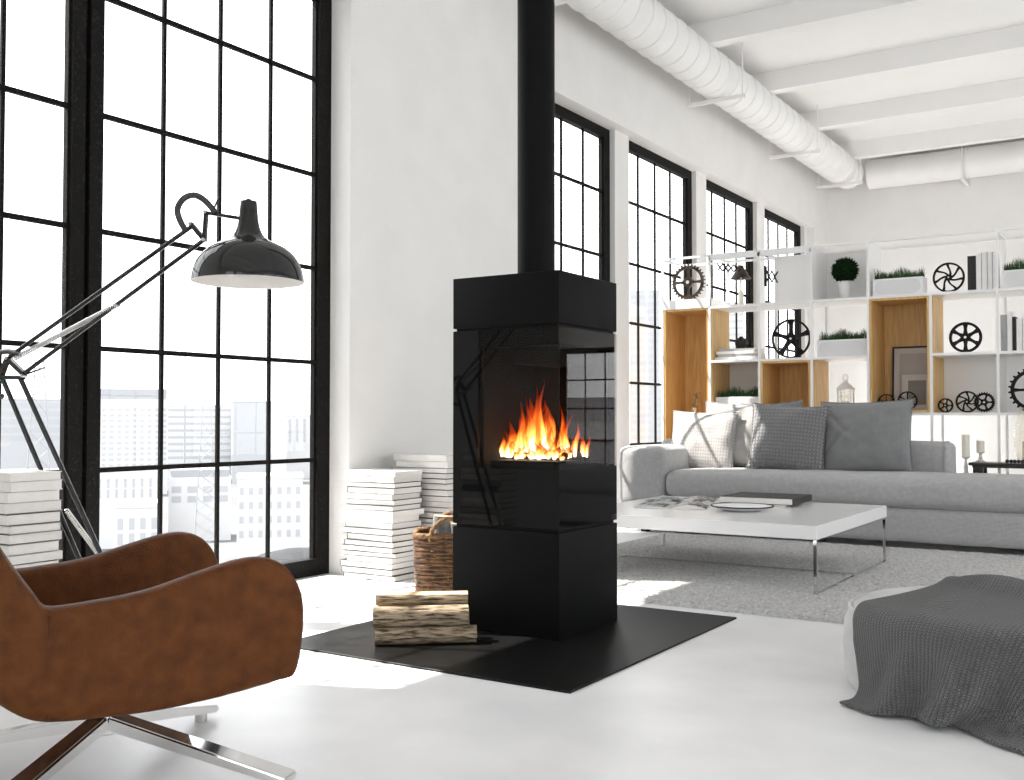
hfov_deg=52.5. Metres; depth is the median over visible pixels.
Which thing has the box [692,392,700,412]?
bottle vase
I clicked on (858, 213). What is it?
wall
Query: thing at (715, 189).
window
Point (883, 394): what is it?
wheel
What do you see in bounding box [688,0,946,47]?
ceiling beam
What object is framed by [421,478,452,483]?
book
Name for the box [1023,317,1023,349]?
book
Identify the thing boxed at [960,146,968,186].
hanger
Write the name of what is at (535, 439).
fire
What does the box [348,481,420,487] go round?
book
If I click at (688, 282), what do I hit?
wheel
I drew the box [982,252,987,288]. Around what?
book
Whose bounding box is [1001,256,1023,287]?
grass planter
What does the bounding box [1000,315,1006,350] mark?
book
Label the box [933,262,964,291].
wheel
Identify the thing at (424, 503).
book
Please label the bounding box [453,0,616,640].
wood stove
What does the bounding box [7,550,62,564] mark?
book
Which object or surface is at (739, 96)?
hanger
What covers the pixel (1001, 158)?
ventilation duct
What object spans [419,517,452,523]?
book
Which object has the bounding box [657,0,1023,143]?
ceiling
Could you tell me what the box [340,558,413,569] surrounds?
book
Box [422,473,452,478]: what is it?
book
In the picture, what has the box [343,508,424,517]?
book
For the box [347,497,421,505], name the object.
book
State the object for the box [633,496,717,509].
magazine
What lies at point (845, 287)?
pot
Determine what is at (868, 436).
cushion
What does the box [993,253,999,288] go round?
book
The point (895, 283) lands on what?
grass planter
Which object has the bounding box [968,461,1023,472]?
tray table
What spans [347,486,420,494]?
book
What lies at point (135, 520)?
office building
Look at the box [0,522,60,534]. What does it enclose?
book
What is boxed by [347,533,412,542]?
book
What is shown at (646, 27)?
ventilation duct
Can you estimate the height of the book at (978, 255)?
0.295 m
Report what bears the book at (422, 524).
on the book
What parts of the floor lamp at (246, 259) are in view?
cord, tightening lever, rod, rod, rod, rod, cord, lamp shade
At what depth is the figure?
9.32 m
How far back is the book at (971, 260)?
8.21 m
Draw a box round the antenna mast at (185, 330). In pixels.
[183,330,185,463]
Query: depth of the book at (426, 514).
5.98 m
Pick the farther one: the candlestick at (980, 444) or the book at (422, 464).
the candlestick at (980, 444)
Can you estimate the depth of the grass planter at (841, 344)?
8.77 m
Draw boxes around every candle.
[961,434,969,456]
[976,440,984,451]
[1022,442,1023,459]
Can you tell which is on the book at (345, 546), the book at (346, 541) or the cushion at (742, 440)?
the book at (346, 541)
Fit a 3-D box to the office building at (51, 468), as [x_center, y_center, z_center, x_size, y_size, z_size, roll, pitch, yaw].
[-149.540,37.366,324.377,20.400,24.700,16.400,1,-2,-25]
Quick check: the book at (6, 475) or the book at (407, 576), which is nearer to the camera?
the book at (6, 475)
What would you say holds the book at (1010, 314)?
on the shelving unit
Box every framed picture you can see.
[892,346,926,399]
[902,374,927,409]
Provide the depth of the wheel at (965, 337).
8.24 m
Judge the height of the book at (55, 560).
0.030 m
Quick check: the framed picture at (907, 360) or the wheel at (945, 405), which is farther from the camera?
the framed picture at (907, 360)
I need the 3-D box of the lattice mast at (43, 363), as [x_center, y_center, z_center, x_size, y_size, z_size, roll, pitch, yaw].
[-72.962,20.354,159.681,7.190,49.875,7.181,1,-2,-24]
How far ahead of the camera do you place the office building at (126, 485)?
326.45 m
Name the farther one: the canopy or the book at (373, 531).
the canopy
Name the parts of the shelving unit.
rail, panel, scissor bracket, scissor arm, panel, rail, panel, rail, rail, panel, panel, rail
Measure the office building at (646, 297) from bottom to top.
127.300 m
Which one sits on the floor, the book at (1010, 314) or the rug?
the rug
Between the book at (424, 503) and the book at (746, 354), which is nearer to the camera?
the book at (424, 503)
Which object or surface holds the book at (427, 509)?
on the book at (426, 514)
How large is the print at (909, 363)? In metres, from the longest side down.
0.427 x 0.237 x 0.002 m
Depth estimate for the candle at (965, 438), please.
7.97 m
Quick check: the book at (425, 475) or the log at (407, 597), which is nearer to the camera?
the log at (407, 597)
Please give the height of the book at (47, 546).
0.035 m
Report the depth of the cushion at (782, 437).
7.95 m
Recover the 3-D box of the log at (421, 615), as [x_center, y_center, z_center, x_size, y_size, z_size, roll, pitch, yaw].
[-0.362,0.896,4.121,0.378,0.083,0.084,0,-2,-7]
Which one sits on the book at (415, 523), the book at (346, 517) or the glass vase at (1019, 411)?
the book at (346, 517)
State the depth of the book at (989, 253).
8.14 m
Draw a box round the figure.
[735,336,746,347]
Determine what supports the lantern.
on the shelving unit
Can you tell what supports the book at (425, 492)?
on the book at (424, 498)
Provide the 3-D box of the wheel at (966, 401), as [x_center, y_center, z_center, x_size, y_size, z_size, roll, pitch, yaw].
[3.632,0.094,8.283,0.172,0.172,0.036,-1,-2,33]
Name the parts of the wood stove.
black glass, black glass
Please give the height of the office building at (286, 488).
24.800 m
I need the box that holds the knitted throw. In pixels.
[839,574,1023,753]
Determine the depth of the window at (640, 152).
9.92 m
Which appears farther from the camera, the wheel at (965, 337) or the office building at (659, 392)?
the office building at (659, 392)
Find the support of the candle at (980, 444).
on the candlestick at (980, 444)
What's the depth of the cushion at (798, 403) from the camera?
8.28 m
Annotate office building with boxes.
[0,398,59,468]
[0,468,58,549]
[99,469,163,548]
[100,389,167,493]
[114,499,156,547]
[167,405,231,482]
[168,467,230,540]
[232,401,272,483]
[236,472,303,558]
[286,415,309,478]
[630,290,659,442]
[651,390,661,441]
[729,302,743,348]
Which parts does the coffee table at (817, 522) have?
leg frame, cross rail, leg frame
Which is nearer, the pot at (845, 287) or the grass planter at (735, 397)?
the pot at (845, 287)
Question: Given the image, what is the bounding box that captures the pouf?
[843,585,930,689]
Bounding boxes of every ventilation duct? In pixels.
[567,0,863,188]
[866,140,1023,189]
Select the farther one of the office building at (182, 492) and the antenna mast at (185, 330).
the antenna mast at (185, 330)
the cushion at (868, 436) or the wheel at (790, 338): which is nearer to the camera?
the cushion at (868, 436)
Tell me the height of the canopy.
33.400 m
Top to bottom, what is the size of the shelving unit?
2.376 m
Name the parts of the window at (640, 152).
frame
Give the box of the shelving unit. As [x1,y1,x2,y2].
[661,226,1023,473]
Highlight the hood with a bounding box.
[453,270,616,331]
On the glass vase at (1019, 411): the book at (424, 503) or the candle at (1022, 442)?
the candle at (1022, 442)
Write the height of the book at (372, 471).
0.027 m
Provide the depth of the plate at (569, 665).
4.00 m
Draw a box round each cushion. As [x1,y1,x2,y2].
[671,410,739,468]
[706,401,770,466]
[740,400,801,466]
[745,402,830,469]
[821,398,913,471]
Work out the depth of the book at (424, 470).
5.97 m
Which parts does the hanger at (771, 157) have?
rod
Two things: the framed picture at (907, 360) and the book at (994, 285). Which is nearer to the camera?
the book at (994, 285)
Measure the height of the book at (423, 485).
0.033 m
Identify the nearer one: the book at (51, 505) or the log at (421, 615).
the book at (51, 505)
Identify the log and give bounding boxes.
[373,604,468,627]
[375,625,476,644]
[376,591,467,605]
[430,515,450,579]
[451,523,456,543]
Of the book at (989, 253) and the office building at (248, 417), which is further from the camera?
the office building at (248, 417)
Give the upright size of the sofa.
0.732 m
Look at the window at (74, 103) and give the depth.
4.67 m
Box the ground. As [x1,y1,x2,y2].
[102,452,309,563]
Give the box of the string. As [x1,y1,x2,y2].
[1005,459,1023,462]
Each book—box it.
[0,469,61,481]
[0,480,61,492]
[0,490,59,502]
[0,500,60,514]
[0,511,60,525]
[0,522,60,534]
[0,530,62,544]
[0,540,59,555]
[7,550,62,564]
[13,559,58,567]
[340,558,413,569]
[342,566,414,576]
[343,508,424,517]
[343,514,419,523]
[343,526,420,535]
[343,544,413,553]
[343,572,414,582]
[344,539,413,547]
[344,550,413,558]
[345,468,422,476]
[345,475,421,482]
[345,520,421,529]
[346,492,419,499]
[346,503,420,511]
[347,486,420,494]
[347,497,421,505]
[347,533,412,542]
[347,555,413,563]
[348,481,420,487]
[392,467,452,473]
[393,453,452,461]
[396,460,452,467]
[419,512,452,517]
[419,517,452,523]
[420,489,452,496]
[420,495,452,502]
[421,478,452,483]
[421,483,452,489]
[421,501,452,507]
[421,506,452,512]
[421,523,432,526]
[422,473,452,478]
[715,356,766,359]
[716,350,763,353]
[717,353,765,356]
[720,348,762,351]
[720,492,811,504]
[722,502,790,506]
[967,256,975,289]
[976,253,981,289]
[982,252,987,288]
[987,251,993,288]
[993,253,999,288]
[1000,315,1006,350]
[1007,311,1014,350]
[1012,317,1017,350]
[1016,318,1022,349]
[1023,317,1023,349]
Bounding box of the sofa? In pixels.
[619,439,1023,549]
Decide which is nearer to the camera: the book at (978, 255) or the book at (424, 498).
the book at (424, 498)
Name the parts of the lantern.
frame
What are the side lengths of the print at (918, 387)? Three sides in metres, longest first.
0.204 x 0.144 x 0.002 m
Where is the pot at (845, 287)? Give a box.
[837,281,852,297]
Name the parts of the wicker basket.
handle, handle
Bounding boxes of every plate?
[301,604,736,693]
[710,503,773,511]
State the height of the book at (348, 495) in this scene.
0.028 m
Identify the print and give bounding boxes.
[899,353,926,399]
[908,380,925,404]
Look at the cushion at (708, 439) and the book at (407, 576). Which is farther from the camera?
the cushion at (708, 439)
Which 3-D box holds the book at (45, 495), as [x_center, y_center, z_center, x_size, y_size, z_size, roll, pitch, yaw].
[-1.747,0.367,3.637,0.266,0.034,0.188,-1,-2,35]
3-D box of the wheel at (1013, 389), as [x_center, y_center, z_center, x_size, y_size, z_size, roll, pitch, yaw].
[4.038,-0.002,8.048,0.349,0.349,0.036,-1,-2,33]
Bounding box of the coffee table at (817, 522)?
[614,496,886,594]
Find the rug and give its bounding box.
[617,532,1023,623]
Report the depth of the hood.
4.34 m
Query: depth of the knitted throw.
3.07 m
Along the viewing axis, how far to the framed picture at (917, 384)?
8.68 m
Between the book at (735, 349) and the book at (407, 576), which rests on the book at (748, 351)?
the book at (735, 349)
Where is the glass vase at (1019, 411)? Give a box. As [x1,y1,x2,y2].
[1013,411,1023,459]
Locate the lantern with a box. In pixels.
[836,374,854,402]
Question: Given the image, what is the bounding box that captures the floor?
[0,528,1023,779]
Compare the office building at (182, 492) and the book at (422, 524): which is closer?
the book at (422, 524)
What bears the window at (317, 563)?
in the wall at (424, 93)
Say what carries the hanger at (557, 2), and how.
hanging from the ceiling
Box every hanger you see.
[555,0,577,5]
[686,42,745,107]
[769,105,820,159]
[816,157,862,188]
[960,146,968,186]
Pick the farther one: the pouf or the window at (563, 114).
the window at (563, 114)
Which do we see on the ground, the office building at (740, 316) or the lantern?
the office building at (740, 316)
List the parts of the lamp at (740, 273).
scissor arm, stem, lamp shade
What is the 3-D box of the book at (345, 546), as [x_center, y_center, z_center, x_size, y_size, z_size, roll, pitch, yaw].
[-0.739,0.888,5.890,0.370,0.030,0.260,-1,-2,34]
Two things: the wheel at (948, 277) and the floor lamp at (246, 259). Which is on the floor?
the floor lamp at (246, 259)
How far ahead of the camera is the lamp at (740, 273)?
9.35 m
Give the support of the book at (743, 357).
on the shelving unit
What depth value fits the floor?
3.06 m
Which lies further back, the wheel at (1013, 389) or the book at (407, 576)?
the wheel at (1013, 389)
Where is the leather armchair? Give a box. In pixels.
[0,532,302,779]
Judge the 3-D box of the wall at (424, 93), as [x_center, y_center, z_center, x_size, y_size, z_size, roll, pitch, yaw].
[-0.486,-1.123,6.920,0.220,4.420,17.450,-1,-2,33]
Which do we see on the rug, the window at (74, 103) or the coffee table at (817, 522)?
the coffee table at (817, 522)
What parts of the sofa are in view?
armrest, backrest, seat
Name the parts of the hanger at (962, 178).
rod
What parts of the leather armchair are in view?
leg, leg, leg, leg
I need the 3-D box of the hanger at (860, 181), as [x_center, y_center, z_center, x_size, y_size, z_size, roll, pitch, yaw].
[4.216,-2.788,13.365,0.590,0.340,0.032,-1,-2,33]
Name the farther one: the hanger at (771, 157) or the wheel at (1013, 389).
the hanger at (771, 157)
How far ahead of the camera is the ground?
427.65 m
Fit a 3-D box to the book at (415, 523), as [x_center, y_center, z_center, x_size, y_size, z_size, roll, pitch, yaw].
[-0.729,0.756,5.898,0.342,0.032,0.262,-1,-2,33]
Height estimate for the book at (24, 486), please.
0.034 m
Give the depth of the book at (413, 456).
6.03 m
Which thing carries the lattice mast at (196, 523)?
on the ground
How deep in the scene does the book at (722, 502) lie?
6.30 m
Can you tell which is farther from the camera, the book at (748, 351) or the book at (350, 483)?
the book at (748, 351)
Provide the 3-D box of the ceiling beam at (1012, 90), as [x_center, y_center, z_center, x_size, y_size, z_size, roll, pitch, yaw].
[6.503,-3.149,10.020,8.230,0.200,0.140,-1,-2,33]
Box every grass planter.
[716,385,757,404]
[817,328,866,356]
[872,266,926,295]
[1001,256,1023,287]
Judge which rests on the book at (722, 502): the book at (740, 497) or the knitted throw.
the book at (740, 497)
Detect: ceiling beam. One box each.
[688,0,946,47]
[752,24,1023,94]
[798,77,1023,130]
[838,118,1023,159]
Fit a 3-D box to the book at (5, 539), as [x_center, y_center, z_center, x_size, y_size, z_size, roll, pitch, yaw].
[-1.746,0.510,3.645,0.256,0.034,0.199,-1,-2,32]
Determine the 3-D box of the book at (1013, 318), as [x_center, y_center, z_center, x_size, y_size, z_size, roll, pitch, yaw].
[3.941,-0.432,8.117,0.024,0.265,0.200,-1,-2,33]
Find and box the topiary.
[831,256,859,297]
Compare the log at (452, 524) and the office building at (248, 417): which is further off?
the office building at (248, 417)
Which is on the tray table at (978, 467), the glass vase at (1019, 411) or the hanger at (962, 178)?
the glass vase at (1019, 411)
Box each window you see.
[0,0,86,562]
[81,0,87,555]
[81,0,331,578]
[555,103,609,281]
[629,140,691,445]
[706,179,753,347]
[765,209,800,357]
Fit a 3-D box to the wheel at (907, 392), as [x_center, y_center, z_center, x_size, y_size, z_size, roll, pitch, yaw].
[3.257,0.089,8.549,0.156,0.156,0.036,-1,-2,33]
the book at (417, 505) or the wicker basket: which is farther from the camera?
the book at (417, 505)
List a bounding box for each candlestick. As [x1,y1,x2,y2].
[961,434,969,472]
[976,440,985,461]
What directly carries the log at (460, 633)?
on the plate at (569, 665)
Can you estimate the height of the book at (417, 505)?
0.028 m
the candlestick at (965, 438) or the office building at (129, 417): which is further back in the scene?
the office building at (129, 417)
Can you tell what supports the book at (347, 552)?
on the book at (349, 557)
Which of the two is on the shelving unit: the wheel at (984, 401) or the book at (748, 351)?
the wheel at (984, 401)
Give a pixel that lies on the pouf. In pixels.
(849, 652)
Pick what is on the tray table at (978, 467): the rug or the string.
the string
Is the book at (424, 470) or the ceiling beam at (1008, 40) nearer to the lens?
the book at (424, 470)
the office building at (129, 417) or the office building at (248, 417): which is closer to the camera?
the office building at (129, 417)
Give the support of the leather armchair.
on the floor
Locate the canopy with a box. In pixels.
[258,548,308,562]
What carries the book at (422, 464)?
on the book at (424, 470)
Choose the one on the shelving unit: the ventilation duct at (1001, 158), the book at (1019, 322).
the book at (1019, 322)
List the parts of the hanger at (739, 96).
rod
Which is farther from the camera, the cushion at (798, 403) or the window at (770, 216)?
the window at (770, 216)
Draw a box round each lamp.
[0,192,303,558]
[716,263,750,303]
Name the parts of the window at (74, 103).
frame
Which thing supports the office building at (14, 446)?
on the ground
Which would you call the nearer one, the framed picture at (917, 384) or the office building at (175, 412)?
the framed picture at (917, 384)
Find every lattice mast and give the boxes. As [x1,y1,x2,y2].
[26,360,49,469]
[194,385,214,549]
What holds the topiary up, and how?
on the shelving unit
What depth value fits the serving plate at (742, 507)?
6.12 m
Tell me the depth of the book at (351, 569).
5.78 m
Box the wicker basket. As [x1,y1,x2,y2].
[412,511,452,590]
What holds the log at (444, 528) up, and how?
in the wicker basket
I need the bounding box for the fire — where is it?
[499,398,589,459]
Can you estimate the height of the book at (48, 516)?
0.037 m
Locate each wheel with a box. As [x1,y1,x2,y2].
[671,264,705,299]
[772,319,809,357]
[878,394,894,401]
[897,391,917,408]
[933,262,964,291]
[938,398,953,412]
[949,322,981,351]
[955,391,978,411]
[974,392,995,411]
[1008,369,1023,410]
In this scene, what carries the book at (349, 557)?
on the book at (344, 562)
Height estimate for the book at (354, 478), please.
0.034 m
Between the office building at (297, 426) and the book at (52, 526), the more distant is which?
the office building at (297, 426)
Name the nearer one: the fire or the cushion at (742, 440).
the fire
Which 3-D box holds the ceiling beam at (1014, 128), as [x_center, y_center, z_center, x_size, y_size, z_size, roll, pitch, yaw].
[7.370,-3.113,11.364,8.230,0.200,0.140,-1,-2,33]
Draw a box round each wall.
[329,0,829,573]
[828,138,1023,473]

